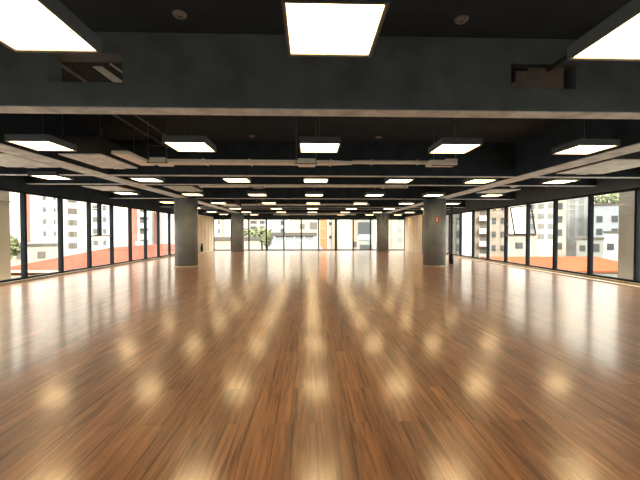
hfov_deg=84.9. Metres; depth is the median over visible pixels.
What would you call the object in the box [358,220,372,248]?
building
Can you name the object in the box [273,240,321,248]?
shed
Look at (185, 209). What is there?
concrete column
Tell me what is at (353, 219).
window
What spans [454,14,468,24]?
smoke detector
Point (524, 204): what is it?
window
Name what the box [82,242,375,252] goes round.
ground
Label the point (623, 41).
diffuser
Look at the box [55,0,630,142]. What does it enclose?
ceiling
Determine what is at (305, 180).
diffuser
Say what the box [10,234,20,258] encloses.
street tree
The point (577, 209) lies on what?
tower
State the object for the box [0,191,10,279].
pillar
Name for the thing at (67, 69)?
conduit
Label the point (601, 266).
building
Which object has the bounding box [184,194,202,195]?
diffuser
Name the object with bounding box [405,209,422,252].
wall
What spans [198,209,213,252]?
wall
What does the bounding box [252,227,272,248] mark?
street tree
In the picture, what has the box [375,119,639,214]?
ceiling beam
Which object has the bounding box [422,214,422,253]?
trim
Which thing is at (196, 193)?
ceiling light
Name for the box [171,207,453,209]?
ceiling beam
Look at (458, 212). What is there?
window
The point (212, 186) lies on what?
tray
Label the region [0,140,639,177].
ceiling beam
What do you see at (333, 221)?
house
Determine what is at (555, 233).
window
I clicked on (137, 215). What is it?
tower
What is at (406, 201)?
ceiling light
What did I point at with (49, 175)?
ceiling light
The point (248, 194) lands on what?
diffuser
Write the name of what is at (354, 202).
ceiling light
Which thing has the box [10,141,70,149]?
diffuser
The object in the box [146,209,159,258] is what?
window
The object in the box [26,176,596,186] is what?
ceiling beam
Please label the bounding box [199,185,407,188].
tray
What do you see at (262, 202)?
ceiling light
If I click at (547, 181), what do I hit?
diffuser
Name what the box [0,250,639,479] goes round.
floor
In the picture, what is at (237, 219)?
concrete column
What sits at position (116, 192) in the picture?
ceiling light
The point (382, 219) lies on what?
concrete column
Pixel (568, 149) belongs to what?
diffuser
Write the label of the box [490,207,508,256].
block
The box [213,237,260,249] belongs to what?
wall
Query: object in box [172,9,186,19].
smoke detector
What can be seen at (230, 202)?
unit
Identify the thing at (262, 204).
tray
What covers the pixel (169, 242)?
window
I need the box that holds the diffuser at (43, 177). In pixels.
[36,176,66,178]
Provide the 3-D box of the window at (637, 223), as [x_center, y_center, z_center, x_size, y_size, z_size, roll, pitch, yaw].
[8.217,-0.106,8.270,0.130,2.440,1.517,0,1,-2]
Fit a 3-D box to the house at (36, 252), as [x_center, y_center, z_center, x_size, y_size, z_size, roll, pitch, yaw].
[-45.296,4.883,53.968,7.743,8.750,8.300,-1,2,-40]
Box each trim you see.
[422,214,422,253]
[456,256,637,285]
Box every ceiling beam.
[0,32,639,118]
[0,113,247,214]
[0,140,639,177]
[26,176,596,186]
[109,186,514,199]
[159,199,464,207]
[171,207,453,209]
[202,209,415,212]
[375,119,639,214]
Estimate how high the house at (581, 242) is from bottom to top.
9.700 m
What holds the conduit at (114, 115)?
attached to the ceiling beam at (489, 160)
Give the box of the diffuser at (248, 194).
[248,194,265,195]
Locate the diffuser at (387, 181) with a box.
[386,180,410,182]
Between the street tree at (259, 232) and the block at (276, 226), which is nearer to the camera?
the street tree at (259, 232)
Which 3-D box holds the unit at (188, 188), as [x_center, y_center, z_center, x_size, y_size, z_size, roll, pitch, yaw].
[-4.268,-1.996,10.995,0.820,0.830,1.220,0,1,-2]
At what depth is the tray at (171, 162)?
6.92 m
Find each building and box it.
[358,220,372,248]
[480,256,617,276]
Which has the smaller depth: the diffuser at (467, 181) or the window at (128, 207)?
the diffuser at (467, 181)
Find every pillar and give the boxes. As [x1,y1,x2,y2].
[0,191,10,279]
[618,191,634,279]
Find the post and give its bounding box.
[449,207,453,263]
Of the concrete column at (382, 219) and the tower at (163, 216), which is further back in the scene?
the tower at (163, 216)
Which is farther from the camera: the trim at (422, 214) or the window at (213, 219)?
the window at (213, 219)
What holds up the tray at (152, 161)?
hanging from the ceiling
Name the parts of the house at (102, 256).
water tank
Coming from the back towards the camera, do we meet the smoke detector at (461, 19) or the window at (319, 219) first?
the window at (319, 219)
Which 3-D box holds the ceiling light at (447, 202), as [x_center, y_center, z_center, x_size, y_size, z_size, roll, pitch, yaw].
[6.081,-2.085,16.092,0.630,0.857,0.630,0,1,-2]
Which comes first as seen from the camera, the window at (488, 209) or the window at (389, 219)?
the window at (488, 209)
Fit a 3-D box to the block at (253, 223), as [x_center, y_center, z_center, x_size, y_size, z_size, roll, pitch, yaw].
[-33.835,-10.148,189.879,11.180,33.350,12.300,0,1,-10]
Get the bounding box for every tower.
[26,194,81,255]
[127,208,149,245]
[152,211,173,244]
[462,212,471,255]
[475,210,486,256]
[566,197,587,256]
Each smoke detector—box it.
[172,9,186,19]
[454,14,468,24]
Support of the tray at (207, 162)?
on the tray at (152, 161)
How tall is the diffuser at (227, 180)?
0.004 m
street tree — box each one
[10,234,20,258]
[244,228,257,236]
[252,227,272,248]
[261,231,272,248]
[594,193,618,203]
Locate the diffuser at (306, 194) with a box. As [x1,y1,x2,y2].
[306,194,322,195]
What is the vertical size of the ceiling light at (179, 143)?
0.857 m
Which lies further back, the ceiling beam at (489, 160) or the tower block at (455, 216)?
the tower block at (455, 216)
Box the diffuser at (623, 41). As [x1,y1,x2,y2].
[575,14,639,57]
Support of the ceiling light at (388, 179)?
hanging from the ceiling
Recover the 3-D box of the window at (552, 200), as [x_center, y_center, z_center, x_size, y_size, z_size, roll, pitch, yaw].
[8.086,-0.197,12.818,0.130,2.440,1.517,0,1,-2]
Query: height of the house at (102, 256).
9.450 m
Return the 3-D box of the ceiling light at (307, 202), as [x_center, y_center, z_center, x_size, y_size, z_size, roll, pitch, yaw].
[-0.306,-2.081,15.909,0.630,0.857,0.630,0,1,-2]
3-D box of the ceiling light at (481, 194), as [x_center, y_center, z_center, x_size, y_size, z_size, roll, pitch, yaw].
[6.181,-2.015,12.594,0.630,0.857,0.630,0,1,-2]
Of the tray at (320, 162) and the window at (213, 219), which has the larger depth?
the window at (213, 219)
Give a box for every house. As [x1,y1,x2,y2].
[11,241,173,277]
[11,242,57,266]
[213,220,230,236]
[320,220,326,248]
[329,220,339,248]
[332,220,338,248]
[503,233,535,256]
[575,237,604,257]
[603,231,617,259]
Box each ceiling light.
[0,0,101,53]
[4,114,76,150]
[28,171,73,179]
[111,191,139,194]
[128,176,164,181]
[158,200,173,202]
[162,115,216,151]
[180,191,203,195]
[210,199,226,203]
[221,177,251,182]
[240,210,251,212]
[247,191,266,195]
[261,201,276,203]
[281,0,389,57]
[299,116,340,152]
[303,177,328,182]
[305,191,322,195]
[306,201,319,203]
[353,201,367,203]
[364,188,384,196]
[384,177,414,182]
[398,199,414,203]
[422,186,444,196]
[428,118,482,153]
[446,201,461,204]
[463,178,497,183]
[479,193,504,196]
[540,178,580,183]
[551,119,619,154]
[567,0,639,60]
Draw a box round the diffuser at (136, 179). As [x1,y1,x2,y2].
[131,178,161,181]
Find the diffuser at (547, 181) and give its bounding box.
[546,180,575,182]
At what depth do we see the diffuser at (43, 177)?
8.49 m
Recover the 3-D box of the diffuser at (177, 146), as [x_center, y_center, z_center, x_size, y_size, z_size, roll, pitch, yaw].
[-2.018,-1.457,5.466,0.580,0.004,0.580,0,1,-2]
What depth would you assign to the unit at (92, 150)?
6.32 m
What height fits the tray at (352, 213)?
0.930 m
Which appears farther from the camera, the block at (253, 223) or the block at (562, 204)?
the block at (253, 223)
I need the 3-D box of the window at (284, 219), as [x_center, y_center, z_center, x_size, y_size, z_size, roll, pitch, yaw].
[-2.110,-0.411,26.948,1.338,2.420,0.120,0,1,-2]
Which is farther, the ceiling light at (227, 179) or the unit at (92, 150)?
the ceiling light at (227, 179)
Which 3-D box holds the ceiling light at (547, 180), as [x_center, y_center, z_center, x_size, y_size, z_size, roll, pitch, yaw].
[6.279,-1.946,9.166,0.630,0.857,0.630,0,1,-2]
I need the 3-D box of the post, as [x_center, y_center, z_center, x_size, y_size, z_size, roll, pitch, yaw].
[5.688,-0.189,15.161,0.150,2.450,0.165,0,1,-2]
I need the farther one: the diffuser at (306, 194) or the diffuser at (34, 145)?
the diffuser at (306, 194)
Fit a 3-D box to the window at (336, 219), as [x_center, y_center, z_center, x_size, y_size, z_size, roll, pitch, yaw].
[1.903,-0.413,27.063,1.338,2.420,0.120,0,1,-2]
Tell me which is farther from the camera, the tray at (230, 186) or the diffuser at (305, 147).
the tray at (230, 186)
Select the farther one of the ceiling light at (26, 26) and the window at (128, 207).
the window at (128, 207)
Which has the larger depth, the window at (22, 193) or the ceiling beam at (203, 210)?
the ceiling beam at (203, 210)
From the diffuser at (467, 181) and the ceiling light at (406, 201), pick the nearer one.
the diffuser at (467, 181)
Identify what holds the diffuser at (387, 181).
attached to the ceiling light at (388, 179)
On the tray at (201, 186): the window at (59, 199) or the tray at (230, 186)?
the tray at (230, 186)
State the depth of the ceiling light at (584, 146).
5.51 m
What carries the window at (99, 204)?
in the wall at (8, 182)
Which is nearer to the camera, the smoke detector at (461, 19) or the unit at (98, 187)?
the smoke detector at (461, 19)
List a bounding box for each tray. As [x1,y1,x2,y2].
[58,153,136,167]
[111,120,457,166]
[167,158,204,165]
[199,185,229,187]
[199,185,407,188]
[203,158,249,165]
[220,204,238,205]
[229,185,250,187]
[241,203,368,205]
[249,159,297,165]
[262,204,293,204]
[263,185,299,187]
[273,213,355,214]
[294,204,321,205]
[314,159,329,166]
[329,159,351,166]
[476,189,520,192]
[556,159,639,173]
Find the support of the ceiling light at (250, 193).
hanging from the ceiling
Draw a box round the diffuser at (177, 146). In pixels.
[165,142,212,150]
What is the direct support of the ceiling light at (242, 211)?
hanging from the ceiling
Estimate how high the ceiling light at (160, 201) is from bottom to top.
0.857 m
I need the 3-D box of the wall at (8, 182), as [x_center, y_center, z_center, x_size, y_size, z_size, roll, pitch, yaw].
[-8.283,-1.871,9.731,0.240,1.030,34.000,0,1,-2]
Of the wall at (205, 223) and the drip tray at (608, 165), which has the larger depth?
the wall at (205, 223)
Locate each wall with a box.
[0,176,173,212]
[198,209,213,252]
[213,213,404,218]
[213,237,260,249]
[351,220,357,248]
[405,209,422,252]
[446,178,639,213]
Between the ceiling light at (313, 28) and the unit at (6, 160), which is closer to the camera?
the ceiling light at (313, 28)
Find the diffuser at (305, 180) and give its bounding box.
[304,179,326,181]
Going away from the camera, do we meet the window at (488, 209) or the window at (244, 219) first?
the window at (488, 209)
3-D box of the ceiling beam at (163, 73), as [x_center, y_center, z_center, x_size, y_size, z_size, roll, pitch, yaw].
[0.110,-1.859,3.993,16.210,0.822,0.212,0,1,-2]
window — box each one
[0,188,26,282]
[25,191,62,278]
[62,197,90,272]
[90,201,113,267]
[113,204,131,264]
[131,207,146,261]
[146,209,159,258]
[159,211,170,256]
[170,213,173,254]
[213,219,230,250]
[231,219,248,249]
[249,219,265,249]
[266,219,283,249]
[284,219,300,249]
[301,219,318,249]
[319,219,335,249]
[336,219,352,249]
[353,219,370,249]
[389,219,404,249]
[449,212,459,255]
[459,211,471,257]
[472,209,486,259]
[487,206,504,262]
[504,203,536,265]
[526,199,553,269]
[553,194,588,274]
[588,188,635,281]
[634,187,639,282]
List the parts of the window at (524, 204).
sash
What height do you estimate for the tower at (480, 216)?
33.350 m
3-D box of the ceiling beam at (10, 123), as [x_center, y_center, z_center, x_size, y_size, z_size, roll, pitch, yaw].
[-5.228,-1.970,9.777,0.452,0.833,33.920,0,1,-2]
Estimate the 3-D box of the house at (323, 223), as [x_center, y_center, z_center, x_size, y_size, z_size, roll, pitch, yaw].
[0.639,-0.020,59.052,1.499,18.350,4.300,0,1,1]
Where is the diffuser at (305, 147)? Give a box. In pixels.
[301,143,338,151]
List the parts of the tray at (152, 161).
hanger frame, hanger frame, hanger frame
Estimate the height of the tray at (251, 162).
0.085 m
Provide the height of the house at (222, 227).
21.350 m
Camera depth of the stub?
3.96 m
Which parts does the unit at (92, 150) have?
hanger rod, casing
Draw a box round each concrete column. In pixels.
[174,198,198,267]
[231,213,243,252]
[376,213,388,252]
[422,198,446,266]
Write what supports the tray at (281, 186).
on the tray at (201, 186)
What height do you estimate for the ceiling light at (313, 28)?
0.857 m
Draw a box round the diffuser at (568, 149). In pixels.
[555,146,612,153]
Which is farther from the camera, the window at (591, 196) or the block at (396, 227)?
the block at (396, 227)
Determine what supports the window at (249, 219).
in the wall at (215, 215)
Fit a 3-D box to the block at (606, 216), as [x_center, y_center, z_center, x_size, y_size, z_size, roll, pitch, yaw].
[60.661,0.686,73.678,5.574,16.350,5.300,1,1,39]
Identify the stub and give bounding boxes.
[511,55,566,88]
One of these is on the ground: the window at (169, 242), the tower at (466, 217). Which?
the tower at (466, 217)
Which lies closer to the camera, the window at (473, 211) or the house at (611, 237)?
the window at (473, 211)
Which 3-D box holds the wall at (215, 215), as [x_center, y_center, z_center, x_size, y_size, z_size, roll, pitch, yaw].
[-0.549,-2.177,26.992,16.210,1.110,0.230,0,1,-2]
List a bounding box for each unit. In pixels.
[0,152,56,167]
[58,114,136,168]
[82,185,134,190]
[163,185,202,191]
[220,199,239,206]
[476,186,520,193]
[556,151,639,174]
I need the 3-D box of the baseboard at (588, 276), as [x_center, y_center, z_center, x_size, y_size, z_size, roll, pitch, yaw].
[8.168,1.148,8.062,0.210,0.060,29.600,0,1,-2]
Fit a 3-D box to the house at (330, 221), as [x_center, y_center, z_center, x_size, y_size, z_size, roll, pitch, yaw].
[2.740,-0.162,66.106,2.395,18.350,8.300,0,1,2]
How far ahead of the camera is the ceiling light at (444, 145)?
5.45 m
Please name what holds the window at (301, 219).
in the wall at (215, 215)
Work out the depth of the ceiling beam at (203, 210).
24.05 m
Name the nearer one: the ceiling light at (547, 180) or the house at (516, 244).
the ceiling light at (547, 180)
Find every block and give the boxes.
[91,203,124,250]
[247,220,264,248]
[265,220,287,248]
[289,220,319,244]
[389,220,403,248]
[446,214,458,253]
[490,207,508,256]
[530,202,552,256]
[558,200,566,256]
[594,203,618,257]
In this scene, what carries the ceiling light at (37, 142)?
hanging from the ceiling
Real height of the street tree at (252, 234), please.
11.138 m
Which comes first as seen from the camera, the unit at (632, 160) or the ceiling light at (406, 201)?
the unit at (632, 160)
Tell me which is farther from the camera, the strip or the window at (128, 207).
the window at (128, 207)
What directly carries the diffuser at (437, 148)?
attached to the ceiling light at (444, 145)
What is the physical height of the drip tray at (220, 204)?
0.020 m
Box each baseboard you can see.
[0,255,173,285]
[446,254,639,285]
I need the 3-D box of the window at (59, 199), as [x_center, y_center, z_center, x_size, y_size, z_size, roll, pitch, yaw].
[-8.304,-0.151,10.509,0.130,2.440,1.447,0,1,-2]
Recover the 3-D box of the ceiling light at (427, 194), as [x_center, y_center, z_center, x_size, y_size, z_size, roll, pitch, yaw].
[4.062,-2.014,12.534,0.630,0.857,0.630,0,1,-2]
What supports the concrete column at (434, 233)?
on the floor
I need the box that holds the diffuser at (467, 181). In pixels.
[466,180,493,182]
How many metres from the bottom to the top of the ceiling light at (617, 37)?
0.857 m
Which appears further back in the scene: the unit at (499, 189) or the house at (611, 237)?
the house at (611, 237)
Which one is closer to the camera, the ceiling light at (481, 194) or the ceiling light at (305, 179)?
the ceiling light at (305, 179)
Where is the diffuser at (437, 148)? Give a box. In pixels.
[431,145,477,152]
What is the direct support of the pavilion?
on the ground
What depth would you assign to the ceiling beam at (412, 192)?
13.96 m
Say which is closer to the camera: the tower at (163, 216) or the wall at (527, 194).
the wall at (527, 194)
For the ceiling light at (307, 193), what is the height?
0.857 m
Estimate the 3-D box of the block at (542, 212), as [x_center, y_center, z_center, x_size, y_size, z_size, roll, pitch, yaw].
[50.798,-9.952,80.456,5.449,37.350,10.300,1,1,32]
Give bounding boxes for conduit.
[62,64,164,134]
[111,114,168,147]
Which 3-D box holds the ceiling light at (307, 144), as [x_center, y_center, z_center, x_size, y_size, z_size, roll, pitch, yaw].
[-0.009,-1.873,5.516,0.630,0.857,0.630,0,1,-2]
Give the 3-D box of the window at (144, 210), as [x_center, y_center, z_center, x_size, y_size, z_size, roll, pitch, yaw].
[-8.470,-0.267,16.294,0.130,2.440,1.447,0,1,-2]
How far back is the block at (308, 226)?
99.86 m
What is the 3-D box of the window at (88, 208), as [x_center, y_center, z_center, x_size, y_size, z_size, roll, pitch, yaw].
[-8.346,-0.180,11.955,0.130,2.440,1.447,0,1,-2]
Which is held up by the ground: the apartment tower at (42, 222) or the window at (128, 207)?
the apartment tower at (42, 222)
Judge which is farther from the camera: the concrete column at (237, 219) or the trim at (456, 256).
the concrete column at (237, 219)
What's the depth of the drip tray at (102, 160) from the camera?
6.67 m
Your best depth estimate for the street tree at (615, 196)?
77.84 m
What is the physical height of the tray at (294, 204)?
0.085 m
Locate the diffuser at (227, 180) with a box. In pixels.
[224,179,249,181]
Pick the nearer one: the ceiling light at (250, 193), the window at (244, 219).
the ceiling light at (250, 193)
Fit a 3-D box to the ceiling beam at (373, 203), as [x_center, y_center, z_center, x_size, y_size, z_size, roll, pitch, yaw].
[-0.310,-2.154,18.639,16.210,0.822,0.162,0,1,-2]
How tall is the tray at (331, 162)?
0.085 m
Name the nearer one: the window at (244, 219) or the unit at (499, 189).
the unit at (499, 189)
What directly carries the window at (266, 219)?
in the wall at (215, 215)
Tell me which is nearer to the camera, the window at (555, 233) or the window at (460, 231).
the window at (555, 233)
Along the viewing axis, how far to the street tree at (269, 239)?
53.49 m
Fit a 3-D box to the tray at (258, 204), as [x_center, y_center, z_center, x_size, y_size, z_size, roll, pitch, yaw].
[-0.713,-2.127,17.648,6.412,0.835,0.400,0,1,-2]
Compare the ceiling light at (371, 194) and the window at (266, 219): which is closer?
the ceiling light at (371, 194)
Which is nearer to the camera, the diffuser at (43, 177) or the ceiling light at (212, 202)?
the diffuser at (43, 177)
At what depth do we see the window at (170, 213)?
19.92 m
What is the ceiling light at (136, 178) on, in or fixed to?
hanging from the ceiling
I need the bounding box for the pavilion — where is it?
[271,233,316,246]
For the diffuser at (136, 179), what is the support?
attached to the ceiling light at (136, 178)
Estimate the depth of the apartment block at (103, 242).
91.32 m
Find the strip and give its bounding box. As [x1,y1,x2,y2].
[93,63,121,81]
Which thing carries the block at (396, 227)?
on the ground
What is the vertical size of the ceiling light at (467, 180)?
0.857 m
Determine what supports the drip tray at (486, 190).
on the unit at (499, 189)

